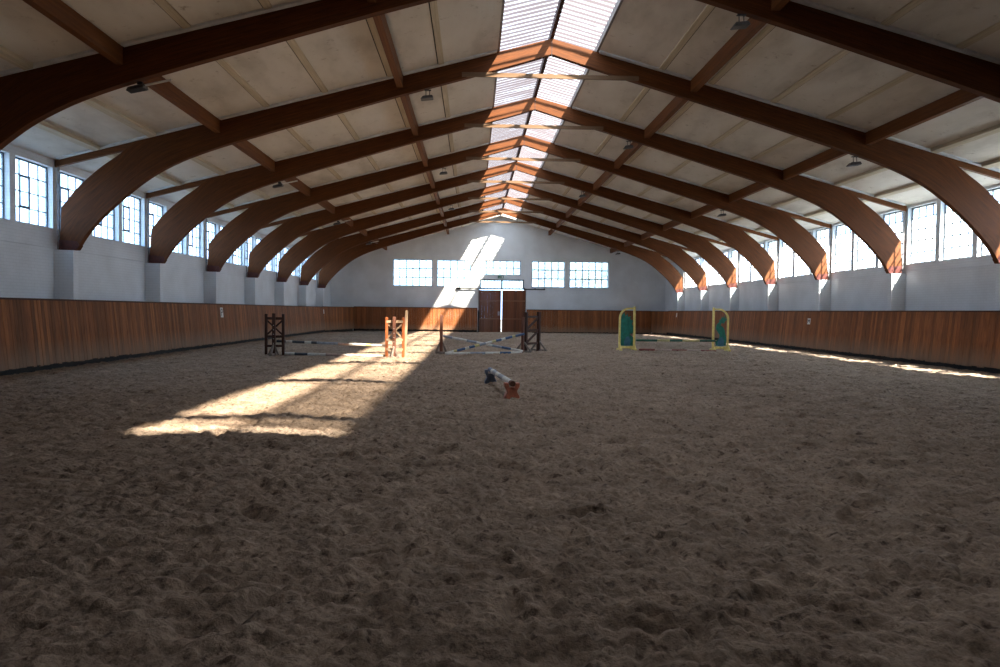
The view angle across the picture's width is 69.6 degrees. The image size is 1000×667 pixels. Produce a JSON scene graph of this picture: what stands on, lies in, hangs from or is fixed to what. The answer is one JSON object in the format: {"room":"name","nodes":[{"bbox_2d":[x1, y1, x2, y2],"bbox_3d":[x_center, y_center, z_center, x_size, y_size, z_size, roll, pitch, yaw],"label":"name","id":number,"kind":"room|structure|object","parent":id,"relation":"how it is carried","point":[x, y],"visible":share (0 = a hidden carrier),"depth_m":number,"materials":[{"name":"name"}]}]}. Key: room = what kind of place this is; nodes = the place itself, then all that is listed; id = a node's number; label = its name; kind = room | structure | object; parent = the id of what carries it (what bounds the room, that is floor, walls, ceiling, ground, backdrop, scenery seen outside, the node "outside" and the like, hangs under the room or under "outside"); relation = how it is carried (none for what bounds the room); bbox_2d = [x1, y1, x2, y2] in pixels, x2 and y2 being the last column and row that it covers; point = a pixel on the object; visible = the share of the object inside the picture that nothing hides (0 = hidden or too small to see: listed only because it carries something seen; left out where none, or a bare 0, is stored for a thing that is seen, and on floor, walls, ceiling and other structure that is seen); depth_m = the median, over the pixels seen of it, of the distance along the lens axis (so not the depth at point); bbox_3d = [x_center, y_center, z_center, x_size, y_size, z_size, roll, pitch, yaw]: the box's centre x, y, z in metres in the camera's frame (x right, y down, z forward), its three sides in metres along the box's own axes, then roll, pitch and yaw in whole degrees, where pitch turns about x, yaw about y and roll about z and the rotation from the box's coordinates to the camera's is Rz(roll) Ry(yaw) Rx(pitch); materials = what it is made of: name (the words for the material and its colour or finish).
{"room":"sports facility","nodes":[
{"label":"sports facility","id":0,"kind":"room"},
{"bbox_2d":[0,144,330,305],"bbox_3d":[-12.702,-2.034,28.101,0.335,5.980,61.000,1,2,-2],"label":"wall","id":1,"kind":"structure","parent":0,"point":[113,270],"depth_m":22.92,"materials":[{"name":"paint"}]},
{"bbox_2d":[0,152,3,218],"bbox_3d":[-12.303,-3.629,17.073,0.060,1.660,1.600,1,2,-2],"label":"window","id":2,"kind":"structure","parent":1,"relation":"in","point":[1,153],"depth_m":17.84,"materials":[{"name":"paint"}]},
{"bbox_2d":[15,157,47,226],"bbox_3d":[-12.370,-3.686,18.904,0.060,1.660,1.600,1,2,-2],"label":"window","id":3,"kind":"structure","parent":1,"relation":"in","point":[28,177],"depth_m":18.93,"materials":[{"name":"paint"}]},
{"bbox_2d":[18,175,30,208],"bbox_3d":[-12.351,-3.680,18.705,0.035,0.800,0.436,1,2,-2],"label":"light","id":4,"kind":"object","parent":3,"relation":"attached to","point":[28,177],"depth_m":18.63,"materials":[{"name":"glass"}]},
{"bbox_2d":[54,250,78,299],"bbox_3d":[-12.015,-0.642,19.956,0.528,3.318,0.250,1,2,-2],"label":"pilaster","id":5,"kind":"object","parent":1,"relation":"attached to","point":[66,283],"visible":0.36,"depth_m":19.81,"materials":[{"name":"paint"}]},
{"bbox_2d":[55,39,999,263],"bbox_3d":[1.415,-5.200,20.264,27.240,6.078,0.242,1,2,-2],"label":"arch","id":6,"kind":"object","parent":5,"relation":"on","point":[138,162],"visible":0.98,"depth_m":20.07,"materials":[{"name":"brown wood"}]},
{"bbox_2d":[233,141,274,170],"bbox_3d":[-7.895,-5.798,22.674,0.150,0.350,5.316,1,2,-2],"label":"purlin","id":7,"kind":"object","parent":6,"relation":"attached to","point":[246,147],"visible":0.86,"depth_m":23.20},
{"bbox_2d":[400,95,417,135],"bbox_3d":[-2.883,-7.087,22.818,0.170,0.333,5.316,1,2,-2],"label":"purlin","id":8,"kind":"object","parent":6,"relation":"attached to","point":[406,102],"visible":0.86,"depth_m":22.86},
{"bbox_2d":[421,90,433,100],"bbox_3d":[-2.036,-6.659,20.110,0.348,0.282,0.248,1,2,-2],"label":"floodlight","id":9,"kind":"object","parent":6,"relation":"attached to","point":[425,97],"visible":1,"depth_m":20.02,"materials":[{"name":"metal"}]},
{"bbox_2d":[644,96,687,138],"bbox_3d":[5.351,-7.054,23.123,0.170,0.333,5.316,1,2,-2],"label":"purlin","id":10,"kind":"object","parent":6,"relation":"attached to","point":[676,103],"visible":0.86,"depth_m":23.18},
{"bbox_2d":[783,148,847,179],"bbox_3d":[10.392,-5.644,23.353,0.150,0.350,5.316,1,2,-2],"label":"purlin","id":11,"kind":"object","parent":6,"relation":"attached to","point":[829,155],"visible":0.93,"depth_m":23.74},
{"bbox_2d":[846,156,861,166],"bbox_3d":[10.137,-4.928,20.613,0.348,0.282,0.248,1,2,-2],"label":"floodlight","id":12,"kind":"object","parent":6,"relation":"attached to","point":[853,163],"visible":1,"depth_m":20.55,"materials":[{"name":"metal"}]},
{"bbox_2d":[60,172,83,225],"bbox_3d":[-12.438,-3.744,20.735,0.060,1.660,1.600,1,2,-2],"label":"window","id":13,"kind":"structure","parent":1,"relation":"in","point":[67,175],"depth_m":20.60,"materials":[{"name":"paint"}]},
{"bbox_2d":[60,187,68,215],"bbox_3d":[-12.418,-3.737,20.536,0.035,0.800,0.436,1,2,-2],"label":"light","id":14,"kind":"object","parent":13,"relation":"attached to","point":[61,188],"depth_m":20.35,"materials":[{"name":"glass"}]},
{"bbox_2d":[94,209,113,239],"bbox_3d":[-12.505,-3.801,22.567,0.060,1.660,1.600,1,2,-2],"label":"window","id":15,"kind":"structure","parent":1,"relation":"in","point":[112,214],"depth_m":22.97,"materials":[{"name":"paint"}]},
{"bbox_2d":[122,195,140,245],"bbox_3d":[-12.573,-3.859,24.398,0.060,1.660,1.600,1,2,-2],"label":"window","id":16,"kind":"structure","parent":1,"relation":"in","point":[123,205],"depth_m":24.42,"materials":[{"name":"paint"}]},
{"bbox_2d":[123,206,129,230],"bbox_3d":[-12.553,-3.853,24.198,0.035,0.800,0.436,1,2,-2],"label":"light","id":17,"kind":"object","parent":16,"relation":"attached to","point":[128,207],"depth_m":24.34,"materials":[{"name":"glass"}]},
{"bbox_2d":[145,263,162,301],"bbox_3d":[-12.218,-0.815,25.449,0.528,3.318,0.250,1,2,-2],"label":"pilaster","id":18,"kind":"object","parent":1,"relation":"attached to","point":[153,271],"visible":0.36,"depth_m":25.30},
{"bbox_2d":[149,202,162,236],"bbox_3d":[-12.641,-3.917,26.229,0.060,1.660,1.600,1,2,-2],"label":"window","id":19,"kind":"structure","parent":1,"relation":"in","point":[153,204],"depth_m":26.22,"materials":[{"name":"paint"}]},
{"bbox_2d":[189,224,199,256],"bbox_3d":[-12.776,-4.032,29.891,0.060,1.660,1.600,1,2,-2],"label":"window","id":20,"kind":"structure","parent":1,"relation":"in","point":[192,236],"depth_m":30.28,"materials":[{"name":"paint"}]},
{"bbox_2d":[205,221,214,258],"bbox_3d":[-12.843,-4.089,31.722,0.060,1.660,1.600,1,2,-2],"label":"window","id":21,"kind":"structure","parent":1,"relation":"in","point":[208,231],"depth_m":31.70,"materials":[{"name":"paint"}]},
{"bbox_2d":[204,272,217,303],"bbox_3d":[-12.420,-0.988,30.943,0.528,3.318,0.250,1,2,-2],"label":"pilaster","id":22,"kind":"object","parent":1,"relation":"attached to","point":[210,278],"visible":0.36,"depth_m":30.79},
{"bbox_2d":[206,135,831,279],"bbox_3d":[1.010,-5.546,31.251,27.240,6.078,0.242,1,2,-2],"label":"arch","id":23,"kind":"object","parent":22,"relation":"on","point":[258,214],"visible":0.97,"depth_m":31.08,"materials":[{"name":"brown wood"}]},
{"bbox_2d":[318,201,334,213],"bbox_3d":[-8.300,-6.143,33.661,0.150,0.350,5.316,1,2,-2],"label":"purlin","id":24,"kind":"object","parent":23,"relation":"attached to","point":[327,205],"visible":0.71,"depth_m":34.79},
{"bbox_2d":[426,171,434,187],"bbox_3d":[-3.288,-7.433,33.805,0.170,0.333,5.316,1,2,-2],"label":"purlin","id":25,"kind":"object","parent":23,"relation":"attached to","point":[429,174],"visible":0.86,"depth_m":34.39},
{"bbox_2d":[593,172,612,189],"bbox_3d":[4.946,-7.400,34.110,0.170,0.333,5.316,1,2,-2],"label":"purlin","id":26,"kind":"object","parent":23,"relation":"attached to","point":[605,176],"visible":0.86,"depth_m":34.56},
{"bbox_2d":[691,205,717,218],"bbox_3d":[9.986,-5.989,34.340,0.150,0.350,5.316,1,2,-2],"label":"purlin","id":27,"kind":"object","parent":23,"relation":"attached to","point":[705,209],"visible":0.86,"depth_m":35.28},
{"bbox_2d":[234,245,241,264],"bbox_3d":[-12.978,-4.205,35.385,0.060,1.660,1.600,1,2,-2],"label":"window","id":28,"kind":"structure","parent":1,"relation":"in","point":[235,255],"depth_m":35.87,"materials":[{"name":"paint"}]},
{"bbox_2d":[245,278,256,304],"bbox_3d":[-12.623,-1.160,36.436,0.528,3.318,0.250,1,2,-2],"label":"pilaster","id":29,"kind":"object","parent":1,"relation":"attached to","point":[250,283],"visible":0.36,"depth_m":36.29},
{"bbox_2d":[275,282,284,304],"bbox_3d":[-12.825,-1.333,41.930,0.528,3.318,0.250,1,2,-2],"label":"pilaster","id":30,"kind":"object","parent":1,"relation":"attached to","point":[279,286],"visible":0.36,"depth_m":41.78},
{"bbox_2d":[276,183,738,287],"bbox_3d":[0.605,-5.891,42.238,27.240,6.078,0.242,1,2,-2],"label":"arch","id":31,"kind":"object","parent":30,"relation":"on","point":[314,240],"visible":0.96,"depth_m":42.08,"materials":[{"name":"brown wood"}]},
{"bbox_2d":[566,208,576,217],"bbox_3d":[4.541,-7.745,45.097,0.170,0.333,5.316,1,2,-2],"label":"purlin","id":32,"kind":"object","parent":31,"relation":"attached to","point":[570,211],"visible":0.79,"depth_m":45.86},
{"bbox_2d":[641,232,653,239],"bbox_3d":[9.581,-6.335,45.327,0.150,0.350,5.316,1,2,-2],"label":"purlin","id":33,"kind":"object","parent":31,"relation":"attached to","point":[646,235],"visible":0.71,"depth_m":46.64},
{"bbox_2d":[298,285,306,305],"bbox_3d":[-13.028,-1.506,47.423,0.528,3.318,0.250,1,2,-2],"label":"pilaster","id":34,"kind":"object","parent":1,"relation":"attached to","point":[302,289],"visible":0.36,"depth_m":47.27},
{"bbox_2d":[316,288,323,306],"bbox_3d":[-13.230,-1.679,52.917,0.528,3.318,0.250,1,2,-2],"label":"pilaster","id":35,"kind":"object","parent":1,"relation":"attached to","point":[319,291],"visible":0.36,"depth_m":52.76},
{"bbox_2d":[331,217,665,332],"bbox_3d":[-0.027,-4.623,58.873,27.900,9.740,0.300,1,2,-2],"label":"wall","id":36,"kind":"structure","parent":0,"point":[367,280],"depth_m":58.66,"materials":[{"name":"paint"}]},
{"bbox_2d":[393,259,431,285],"bbox_3d":[-7.096,-4.943,58.662,3.170,2.150,0.060,1,2,-2],"label":"window","id":37,"kind":"structure","parent":36,"relation":"in","point":[399,268],"depth_m":58.64,"materials":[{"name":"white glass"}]},
{"bbox_2d":[437,260,470,286],"bbox_3d":[-3.759,-4.908,58.786,2.750,2.150,0.060,1,2,-2],"label":"window","id":38,"kind":"structure","parent":36,"relation":"in","point":[443,268],"depth_m":58.76,"materials":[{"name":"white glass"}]},
{"bbox_2d":[479,261,520,274],"bbox_3d":[-0.001,-5.359,58.911,3.360,1.170,0.060,1,2,-2],"label":"window","id":39,"kind":"structure","parent":36,"relation":"in","point":[486,267],"depth_m":58.89,"materials":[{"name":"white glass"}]},
{"bbox_2d":[456,279,544,331],"bbox_3d":[0.035,-2.118,58.790,7.270,4.580,0.308,1,2,-2],"label":"door","id":40,"kind":"structure","parent":36,"relation":"in","point":[513,299],"depth_m":58.74,"materials":[{"name":"wood"}]},
{"bbox_2d":[532,261,564,287],"bbox_3d":[3.950,-4.843,59.073,2.720,2.140,0.060,1,2,-2],"label":"window","id":41,"kind":"structure","parent":36,"relation":"in","point":[551,270],"depth_m":59.06,"materials":[{"name":"white metal"}]},
{"bbox_2d":[570,262,607,287],"bbox_3d":[7.303,-4.808,59.197,3.210,2.140,0.060,1,2,-2],"label":"window","id":42,"kind":"structure","parent":36,"relation":"in","point":[582,270],"depth_m":59.18,"materials":[{"name":"white metal"}]},
{"bbox_2d":[0,330,999,666],"bbox_3d":[1.072,0.779,28.825,27.775,0.305,61.055,1,2,-2],"label":"floor","id":43,"kind":"structure","parent":0,"point":[231,505],"depth_m":5.84,"materials":[{"name":"sand"}]},
{"bbox_2d":[0,297,354,375],"bbox_3d":[-11.214,-0.146,27.827,1.448,2.098,59.424,1,2,-2],"label":"kickboard","id":44,"kind":"object","parent":43,"relation":"on","point":[36,334],"visible":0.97,"depth_m":22.20,"materials":[{"name":"brown wood"}]},
{"bbox_2d":[265,313,284,355],"bbox_3d":[-7.616,0.047,24.289,0.629,1.450,0.736,2,2,37],"label":"jump wing","id":45,"kind":"object","parent":43,"relation":"on","point":[273,351],"visible":0.93,"depth_m":24.30},
{"bbox_2d":[277,340,384,346],"bbox_3d":[-5.696,0.339,24.500,3.784,0.207,0.088,1,2,-1],"label":"pole","id":46,"kind":"object","parent":45,"relation":"attached to","point":[286,341],"visible":1,"depth_m":24.46,"materials":[{"name":"paint"}]},
{"bbox_2d":[281,352,382,356],"bbox_3d":[-5.685,0.721,24.367,3.510,0.124,0.094,1,2,5],"label":"pole","id":47,"kind":"object","parent":43,"relation":"on","point":[286,353],"visible":0.92,"depth_m":24.34,"materials":[{"name":"white paint"}]},
{"bbox_2d":[385,317,404,357],"bbox_3d":[-3.550,0.157,24.243,0.629,1.450,0.736,-1,2,-35],"label":"jump wing","id":48,"kind":"object","parent":43,"relation":"on","point":[394,321],"visible":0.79,"depth_m":24.25},
{"bbox_2d":[405,310,407,356],"bbox_3d":[-3.211,0.012,24.531,0.150,1.603,0.050,1,2,-2],"label":"plank","id":49,"kind":"object","parent":43,"relation":"on","point":[406,311],"visible":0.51,"depth_m":24.50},
{"bbox_2d":[354,306,476,331],"bbox_3d":[-6.770,-1.042,57.794,9.880,2.152,0.224,1,2,-2],"label":"kickboard","id":50,"kind":"object","parent":43,"relation":"on","point":[365,318],"visible":0.91,"depth_m":57.75,"materials":[{"name":"wood"}]},
{"bbox_2d":[435,315,446,353],"bbox_3d":[-2.149,0.052,26.353,0.402,1.440,0.553,2,2,31],"label":"upright","id":51,"kind":"object","parent":43,"relation":"on","point":[441,345],"visible":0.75,"depth_m":26.32,"materials":[{"name":"wood"}]},
{"bbox_2d":[443,335,522,351],"bbox_3d":[-0.595,0.385,26.862,3.190,0.670,0.092,0,2,-23],"label":"pole","id":52,"kind":"object","parent":51,"relation":"on","point":[444,336],"visible":0.98,"depth_m":26.74,"materials":[{"name":"grey paint"}]},
{"bbox_2d":[447,351,521,354],"bbox_3d":[-0.555,0.719,26.498,2.916,0.091,0.092,0,2,-22],"label":"pole","id":53,"kind":"object","parent":43,"relation":"on","point":[448,353],"visible":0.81,"depth_m":26.38,"materials":[{"name":"white paint"}]},
{"bbox_2d":[445,333,524,354],"bbox_3d":[-0.536,0.368,26.748,3.142,0.798,0.092,0,2,-22],"label":"pole","id":54,"kind":"object","parent":43,"relation":"on","point":[520,334],"visible":0.98,"depth_m":26.73,"materials":[{"name":"white paint"}]},
{"bbox_2d":[484,369,496,383],"bbox_3d":[-0.212,0.955,15.991,0.250,0.310,0.160,0,2,-9],"label":"block","id":55,"kind":"object","parent":43,"relation":"on","point":[490,377],"visible":0.7,"depth_m":15.91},
{"bbox_2d":[504,382,519,398],"bbox_3d":[0.213,1.052,13.156,0.275,0.310,0.160,0,2,-9],"label":"block","id":56,"kind":"object","parent":43,"relation":"on","point":[510,392],"visible":0.77,"depth_m":13.08,"materials":[{"name":"red plastic"}]},
{"bbox_2d":[488,367,515,386],"bbox_3d":[0.003,0.858,14.569,0.104,0.106,3.108,0,2,-9],"label":"pole","id":57,"kind":"object","parent":56,"relation":"on","point":[502,377],"visible":0.97,"depth_m":14.08,"materials":[{"name":"white paint"}]},
{"bbox_2d":[516,312,546,352],"bbox_3d":[1.222,-0.048,28.386,0.720,1.620,1.445,2,2,30],"label":"jump wing","id":58,"kind":"object","parent":43,"relation":"on","point":[525,342],"visible":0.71,"depth_m":28.23},
{"bbox_2d":[526,309,650,333],"bbox_3d":[7.204,-0.806,58.316,10.170,2.172,0.224,1,2,-2],"label":"kickboard","id":59,"kind":"object","parent":43,"relation":"on","point":[590,321],"visible":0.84,"depth_m":58.26,"materials":[{"name":"wood"}]},
{"bbox_2d":[616,307,636,350],"bbox_3d":[5.403,-0.203,30.629,0.715,1.890,0.680,0,2,-6],"label":"jump wing","id":60,"kind":"object","parent":43,"relation":"on","point":[625,340],"visible":0.84,"depth_m":30.61},
{"bbox_2d":[639,349,715,350],"bbox_3d":[7.510,0.714,30.435,3.347,0.136,0.092,0,2,-6],"label":"pole","id":61,"kind":"object","parent":43,"relation":"on","point":[639,349],"visible":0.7,"depth_m":30.36,"materials":[{"name":"red paint"}]},
{"bbox_2d":[710,307,730,351],"bbox_3d":[9.488,-0.172,30.980,0.715,1.890,0.680,1,2,0],"label":"jump wing","id":62,"kind":"object","parent":43,"relation":"on","point":[722,341],"visible":0.85,"depth_m":30.96},
{"bbox_2d":[636,339,714,341],"bbox_3d":[7.499,0.302,30.702,3.456,0.096,0.092,0,2,-5],"label":"pole","id":63,"kind":"object","parent":62,"relation":"on","point":[653,340],"visible":1,"depth_m":30.66,"materials":[{"name":"green paint"}]},
{"bbox_2d":[651,311,999,372],"bbox_3d":[13.673,0.148,28.759,0.778,2.128,59.434,1,2,-2],"label":"kickboard","id":64,"kind":"object","parent":43,"relation":"on","point":[969,340],"visible":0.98,"depth_m":27.21,"materials":[{"name":"brown wood"}]},
{"bbox_2d":[0,0,999,262],"bbox_3d":[1.126,-6.727,28.464,28.100,3.901,61.000,1,2,-2],"label":"ceiling","id":65,"kind":"structure","parent":0,"point":[779,67],"depth_m":18.92,"materials":[{"name":"paint"}]},
{"bbox_2d":[483,0,622,219],"bbox_3d":[0.992,-8.473,29.855,3.180,0.634,55.300,1,2,-2],"label":"skylight","id":66,"kind":"object","parent":65,"relation":"attached to","point":[496,134],"visible":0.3,"depth_m":22.96,"materials":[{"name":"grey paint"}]},
{"bbox_2d":[665,184,999,310],"bbox_3d":[14.842,-1.747,29.126,0.335,5.980,61.000,1,2,-2],"label":"wall","id":67,"kind":"structure","parent":0,"point":[961,284],"depth_m":28.54,"materials":[{"name":"paint"}]},
{"bbox_2d":[677,293,684,310],"bbox_3d":[13.518,-1.399,53.912,0.528,3.318,0.250,1,2,-2],"label":"pilaster","id":68,"kind":"object","parent":67,"relation":"attached to","point":[680,296],"visible":0.36,"depth_m":53.76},
{"bbox_2d":[317,208,683,292],"bbox_3d":[0.200,-6.237,53.225,27.240,6.078,0.242,1,2,-2],"label":"arch","id":69,"kind":"object","parent":68,"relation":"on","point":[653,258],"visible":0.84,"depth_m":53.07,"materials":[{"name":"brown wood"}]},
{"bbox_2d":[700,290,708,310],"bbox_3d":[13.720,-1.226,48.419,0.528,3.318,0.250,1,2,-2],"label":"pilaster","id":70,"kind":"object","parent":67,"relation":"attached to","point":[704,295],"visible":0.36,"depth_m":48.26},
{"bbox_2d":[299,196,707,290],"bbox_3d":[0.402,-6.064,47.731,27.240,6.078,0.242,1,2,-2],"label":"arch","id":71,"kind":"object","parent":70,"relation":"on","point":[319,259],"visible":0.93,"depth_m":47.57,"materials":[{"name":"brown wood"}]},
{"bbox_2d":[729,288,738,310],"bbox_3d":[13.923,-1.054,42.925,0.528,3.318,0.250,1,2,-2],"label":"pilaster","id":72,"kind":"object","parent":67,"relation":"attached to","point":[733,292],"visible":0.36,"depth_m":42.77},
{"bbox_2d":[742,256,749,281],"bbox_3d":[14.423,-4.039,41.907,0.050,2.040,1.600,1,2,-2],"label":"window","id":73,"kind":"structure","parent":67,"relation":"in","point":[742,256],"depth_m":42.32,"materials":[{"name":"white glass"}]},
{"bbox_2d":[768,240,775,263],"bbox_3d":[14.553,-3.924,38.235,0.060,2.040,1.618,1,2,-2],"label":"window","id":74,"kind":"structure","parent":67,"relation":"in","point":[774,255],"depth_m":38.37,"materials":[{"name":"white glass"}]},
{"bbox_2d":[766,284,777,310],"bbox_3d":[14.125,-0.881,37.431,0.528,3.318,0.250,1,2,-2],"label":"pilaster","id":75,"kind":"object","parent":67,"relation":"attached to","point":[771,290],"visible":0.36,"depth_m":37.28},
{"bbox_2d":[246,161,778,284],"bbox_3d":[0.807,-5.719,36.744,27.240,6.078,0.242,1,2,-2],"label":"arch","id":76,"kind":"object","parent":75,"relation":"on","point":[290,229],"visible":0.95,"depth_m":36.59,"materials":[{"name":"brown wood"}]},
{"bbox_2d":[578,192,591,205],"bbox_3d":[4.743,-7.573,39.603,0.170,0.333,5.316,1,2,-2],"label":"purlin","id":77,"kind":"object","parent":76,"relation":"attached to","point":[581,200],"visible":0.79,"depth_m":40.20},
{"bbox_2d":[663,220,681,230],"bbox_3d":[9.784,-6.162,39.834,0.150,0.350,5.316,1,2,-2],"label":"purlin","id":78,"kind":"object","parent":76,"relation":"attached to","point":[671,224],"visible":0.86,"depth_m":40.89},
{"bbox_2d":[781,241,792,277],"bbox_3d":[14.626,-3.866,36.413,0.050,2.040,1.600,1,2,-2],"label":"window","id":79,"kind":"structure","parent":67,"relation":"in","point":[785,261],"depth_m":36.80,"materials":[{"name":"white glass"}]},
{"bbox_2d":[797,232,810,275],"bbox_3d":[14.693,-3.809,34.582,0.050,2.040,1.600,1,2,-2],"label":"window","id":80,"kind":"structure","parent":67,"relation":"in","point":[801,267],"depth_m":34.99,"materials":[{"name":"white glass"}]},
{"bbox_2d":[816,228,828,249],"bbox_3d":[14.756,-3.751,32.742,0.060,2.040,1.618,1,2,-2],"label":"window","id":81,"kind":"structure","parent":67,"relation":"in","point":[824,237],"depth_m":33.00,"materials":[{"name":"white metal"}]},
{"bbox_2d":[816,280,830,310],"bbox_3d":[14.328,-0.708,31.938,0.528,3.318,0.250,1,2,-2],"label":"pilaster","id":82,"kind":"object","parent":67,"relation":"attached to","point":[823,292],"visible":0.36,"depth_m":31.79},
{"bbox_2d":[835,224,850,271],"bbox_3d":[14.828,-3.693,30.920,0.050,2.040,1.600,1,2,-2],"label":"window","id":83,"kind":"structure","parent":67,"relation":"in","point":[845,242],"depth_m":31.29,"materials":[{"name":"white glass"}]},
{"bbox_2d":[857,237,874,268],"bbox_3d":[14.896,-3.636,29.088,0.050,2.040,1.600,1,2,-2],"label":"window","id":84,"kind":"structure","parent":67,"relation":"in","point":[863,249],"depth_m":29.50,"materials":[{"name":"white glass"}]},
{"bbox_2d":[882,211,902,266],"bbox_3d":[14.959,-3.578,27.248,0.060,2.040,1.618,1,2,-2],"label":"window","id":85,"kind":"structure","parent":67,"relation":"in","point":[884,215],"depth_m":27.09,"materials":[{"name":"white metal"}]},
{"bbox_2d":[887,273,905,310],"bbox_3d":[14.530,-0.535,26.444,0.528,3.318,0.250,1,2,-2],"label":"pilaster","id":86,"kind":"object","parent":67,"relation":"attached to","point":[896,289],"visible":0.36,"depth_m":26.29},
{"bbox_2d":[146,97,906,273],"bbox_3d":[1.212,-5.373,25.757,27.240,6.078,0.242,1,2,-2],"label":"arch","id":87,"kind":"object","parent":86,"relation":"on","point":[212,193],"visible":0.99,"depth_m":25.58,"materials":[{"name":"brown wood"}]},
{"bbox_2d":[273,180,297,187],"bbox_3d":[-7.589,-5.284,25.454,0.861,0.287,0.234,1,2,-2],"label":"floodlight","id":88,"kind":"object","parent":87,"relation":"attached to","point":[280,184],"visible":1,"depth_m":25.41,"materials":[{"name":"metal"}]},
{"bbox_2d":[284,177,309,195],"bbox_3d":[-8.098,-5.970,28.167,0.150,0.350,5.316,1,2,-2],"label":"purlin","id":89,"kind":"object","parent":87,"relation":"attached to","point":[299,185],"visible":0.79,"depth_m":29.08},
{"bbox_2d":[416,141,427,166],"bbox_3d":[-3.086,-7.260,28.311,0.170,0.333,5.316,1,2,-2],"label":"purlin","id":90,"kind":"object","parent":87,"relation":"attached to","point":[420,145],"visible":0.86,"depth_m":28.75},
{"bbox_2d":[614,142,641,168],"bbox_3d":[5.149,-7.227,28.616,0.170,0.333,5.316,1,2,-2],"label":"purlin","id":91,"kind":"object","parent":87,"relation":"attached to","point":[627,153],"visible":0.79,"depth_m":29.11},
{"bbox_2d":[729,182,768,202],"bbox_3d":[10.189,-5.817,28.846,0.150,0.350,5.316,1,2,-2],"label":"purlin","id":92,"kind":"object","parent":87,"relation":"attached to","point":[756,187],"visible":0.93,"depth_m":29.51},
{"bbox_2d":[910,202,935,263],"bbox_3d":[15.031,-3.521,25.426,0.050,2.040,1.600,1,2,-2],"label":"window","id":93,"kind":"structure","parent":67,"relation":"in","point":[925,216],"depth_m":25.62,"materials":[{"name":"white metal"}]},
{"bbox_2d":[943,204,971,259],"bbox_3d":[15.098,-3.463,23.595,0.050,2.040,1.600,1,2,-2],"label":"window","id":94,"kind":"structure","parent":67,"relation":"in","point":[946,211],"depth_m":23.98,"materials":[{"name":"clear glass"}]},
{"bbox_2d":[981,187,999,255],"bbox_3d":[15.161,-3.405,21.755,0.060,2.040,1.618,1,2,-2],"label":"window","id":95,"kind":"structure","parent":67,"relation":"in","point":[992,190],"depth_m":22.35,"materials":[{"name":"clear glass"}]},
{"bbox_2d":[995,264,999,310],"bbox_3d":[14.733,-0.363,20.951,0.528,3.318,0.250,1,2,-2],"label":"pilaster","id":96,"kind":"object","parent":67,"relation":"attached to","point":[997,288],"visible":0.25,"depth_m":20.95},
{"bbox_3d":[14.936,-0.190,15.457,0.528,3.318,0.250,1,2,-2],"label":"pilaster","id":97,"kind":"object","parent":67,"relation":"attached to","visible":0},
{"bbox_2d":[0,0,999,150],"bbox_3d":[1.618,-5.028,14.770,27.240,6.078,0.242,1,2,-2],"label":"arch","id":98,"kind":"object","parent":97,"relation":"on","point":[28,98],"visible":0.98,"depth_m":14.45,"materials":[{"name":"brown wood"}]},
{"bbox_2d":[22,0,122,64],"bbox_3d":[-7.490,-5.452,11.687,0.150,0.350,5.316,1,2,-2],"label":"purlin","id":99,"kind":"object","parent":98,"relation":"attached to","point":[60,13],"visible":1,"depth_m":12.80,"materials":[{"name":"wood"}]},
{"bbox_2d":[126,79,171,93],"bbox_3d":[-7.034,-4.986,14.471,0.861,0.287,0.234,1,2,-2],"label":"floodlight","id":100,"kind":"object","parent":98,"relation":"attached to","point":[140,87],"visible":1,"depth_m":14.44,"materials":[{"name":"metal"}]},
{"bbox_2d":[143,76,219,132],"bbox_3d":[-7.693,-5.625,17.180,0.150,0.350,5.316,1,2,-2],"label":"purlin","id":101,"kind":"object","parent":98,"relation":"attached to","point":[167,90],"visible":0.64,"depth_m":17.46,"materials":[{"name":"wood"}]},
{"bbox_2d":[373,14,402,86],"bbox_3d":[-2.681,-6.915,17.324,0.170,0.333,5.316,1,2,-2],"label":"purlin","id":102,"kind":"object","parent":98,"relation":"attached to","point":[380,21],"visible":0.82,"depth_m":17.19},
{"bbox_2d":[691,18,766,91],"bbox_3d":[5.554,-6.882,17.629,0.170,0.333,5.316,1,2,-2],"label":"purlin","id":103,"kind":"object","parent":98,"relation":"attached to","point":[741,37],"visible":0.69,"depth_m":17.54,"materials":[{"name":"wood"}]},
{"bbox_2d":[730,14,750,29],"bbox_3d":[4.962,-6.444,14.868,0.348,0.282,0.248,1,2,-2],"label":"floodlight","id":104,"kind":"object","parent":98,"relation":"attached to","point":[743,24],"visible":1,"depth_m":14.81,"materials":[{"name":"metal"}]},
{"bbox_2d":[771,0,789,10],"bbox_3d":[5.756,-6.709,12.136,0.170,0.333,5.316,1,2,-2],"label":"purlin","id":105,"kind":"object","parent":98,"relation":"attached to","point":[776,5],"visible":1,"depth_m":14.58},
{"bbox_2d":[866,89,983,144],"bbox_3d":[10.594,-5.471,17.859,0.150,0.350,5.316,1,2,-2],"label":"purlin","id":106,"kind":"object","parent":98,"relation":"attached to","point":[955,100],"visible":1,"depth_m":17.94,"materials":[{"name":"wood"}]},
{"label":"outside","id":107,"kind":"structure","parent":0,"visible":0},
{"bbox_3d":[-0.128,0.686,60.087,240.000,0.850,240.000,1,2,-2],"label":"ground","id":108,"kind":"structure","parent":107,"visible":0},
{"bbox_2d":[508,262,562,286],"bbox_3d":[3.869,-4.690,78.859,6.991,8.843,5.929,1,2,-2],"label":"tree","id":109,"kind":"object","parent":108,"relation":"on","point":[542,264],"visible":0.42,"depth_m":79.01,"materials":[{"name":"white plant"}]},
{"bbox_2d":[539,262,606,287],"bbox_3d":[7.224,-4.010,72.656,7.530,7.946,5.657,1,2,-2],"label":"tree","id":110,"kind":"object","parent":108,"relation":"on","point":[591,283],"visible":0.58,"depth_m":72.33,"materials":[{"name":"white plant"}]},
{"bbox_2d":[584,263,607,287],"bbox_3d":[12.099,-4.537,81.513,6.030,8.563,6.166,1,2,-2],"label":"tree","id":111,"kind":"object","parent":108,"relation":"on","point":[605,272],"visible":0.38,"depth_m":80.75,"materials":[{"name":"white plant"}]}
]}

